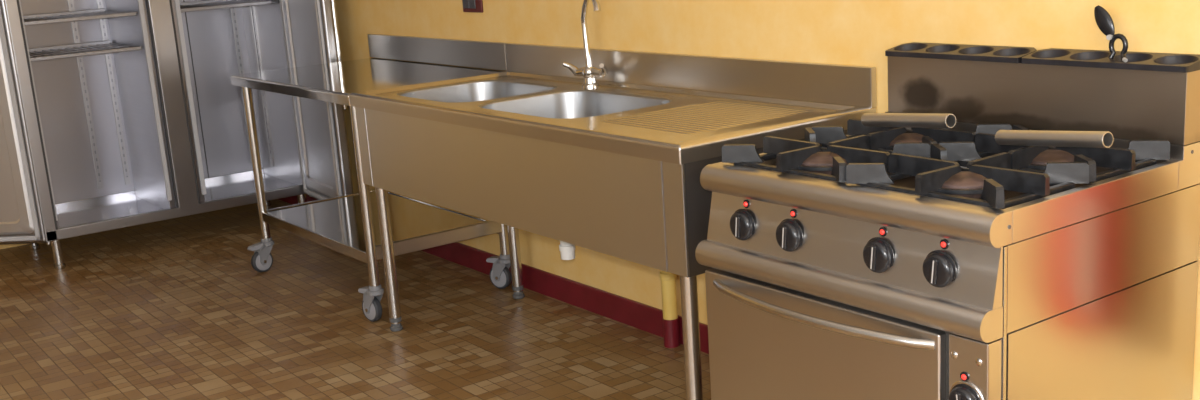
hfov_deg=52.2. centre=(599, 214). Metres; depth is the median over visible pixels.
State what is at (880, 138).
support
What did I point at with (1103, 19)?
tool
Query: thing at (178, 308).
floor
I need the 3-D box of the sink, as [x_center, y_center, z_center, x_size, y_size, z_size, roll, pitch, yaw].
[-0.060,-0.085,3.949,0.698,1.208,1.876,-13,16,-34]
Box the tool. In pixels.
[1094,5,1127,61]
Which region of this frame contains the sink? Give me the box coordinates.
[349,0,876,399]
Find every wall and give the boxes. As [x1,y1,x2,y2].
[0,243,29,248]
[335,0,1199,399]
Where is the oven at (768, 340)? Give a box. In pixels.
[705,268,1001,399]
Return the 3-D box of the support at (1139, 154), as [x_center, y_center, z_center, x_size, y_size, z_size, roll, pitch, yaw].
[0.968,-0.133,2.634,0.292,0.051,0.386,-13,16,-34]
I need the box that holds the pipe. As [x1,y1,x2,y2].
[659,270,679,347]
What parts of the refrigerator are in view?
door, leg, leg, shelf rail, shelf rail, panel, post, panel, shelf rail, shelf rail, leg, door, handle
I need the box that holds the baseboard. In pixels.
[279,194,708,353]
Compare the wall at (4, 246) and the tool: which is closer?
the tool
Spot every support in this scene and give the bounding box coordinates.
[722,128,930,182]
[811,111,1011,153]
[846,144,1088,208]
[939,125,1169,183]
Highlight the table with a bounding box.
[230,34,511,321]
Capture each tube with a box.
[861,113,955,127]
[995,130,1113,147]
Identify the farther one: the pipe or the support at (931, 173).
the pipe
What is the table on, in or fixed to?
on the floor
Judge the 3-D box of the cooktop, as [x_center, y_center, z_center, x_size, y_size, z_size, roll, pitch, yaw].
[0.761,-0.091,2.738,0.727,0.063,0.802,-13,16,-34]
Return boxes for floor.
[0,199,710,399]
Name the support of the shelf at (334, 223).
attached to the table
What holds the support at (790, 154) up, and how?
on the range at (817, 288)
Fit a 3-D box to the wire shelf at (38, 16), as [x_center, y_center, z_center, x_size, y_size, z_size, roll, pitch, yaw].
[-2.605,-0.966,5.972,0.526,0.028,0.569,-13,16,-34]
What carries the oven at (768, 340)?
in the range at (817, 288)
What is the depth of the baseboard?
4.72 m
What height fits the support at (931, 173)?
0.051 m
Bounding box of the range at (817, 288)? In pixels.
[695,56,1199,399]
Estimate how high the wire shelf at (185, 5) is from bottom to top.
0.028 m
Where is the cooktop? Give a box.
[700,128,1199,247]
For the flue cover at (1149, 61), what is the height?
0.039 m
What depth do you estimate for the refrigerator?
6.25 m
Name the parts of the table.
leg, leg, rail, leg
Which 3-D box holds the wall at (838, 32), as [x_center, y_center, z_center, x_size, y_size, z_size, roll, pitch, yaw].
[0.598,-0.816,3.494,0.120,2.750,8.880,-13,16,-34]
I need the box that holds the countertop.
[349,71,875,163]
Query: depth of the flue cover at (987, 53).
3.02 m
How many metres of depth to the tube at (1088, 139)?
2.50 m
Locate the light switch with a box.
[462,0,482,12]
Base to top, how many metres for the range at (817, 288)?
1.047 m
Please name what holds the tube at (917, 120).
on the support at (880, 138)
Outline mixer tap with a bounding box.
[563,0,607,86]
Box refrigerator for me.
[0,0,352,269]
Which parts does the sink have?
corner panel, leg, bowl, leg, panel, bowl, corner panel, leg, panel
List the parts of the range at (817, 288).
knob, knob, rail, control panel, knob, knob, trim, flue panel, panel, panel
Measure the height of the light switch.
0.087 m
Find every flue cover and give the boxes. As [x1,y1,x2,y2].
[885,42,1036,62]
[1022,48,1199,72]
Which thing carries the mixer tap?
on the countertop
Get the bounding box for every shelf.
[23,8,136,25]
[29,40,141,61]
[180,0,278,11]
[262,189,498,263]
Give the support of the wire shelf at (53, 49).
attached to the refrigerator

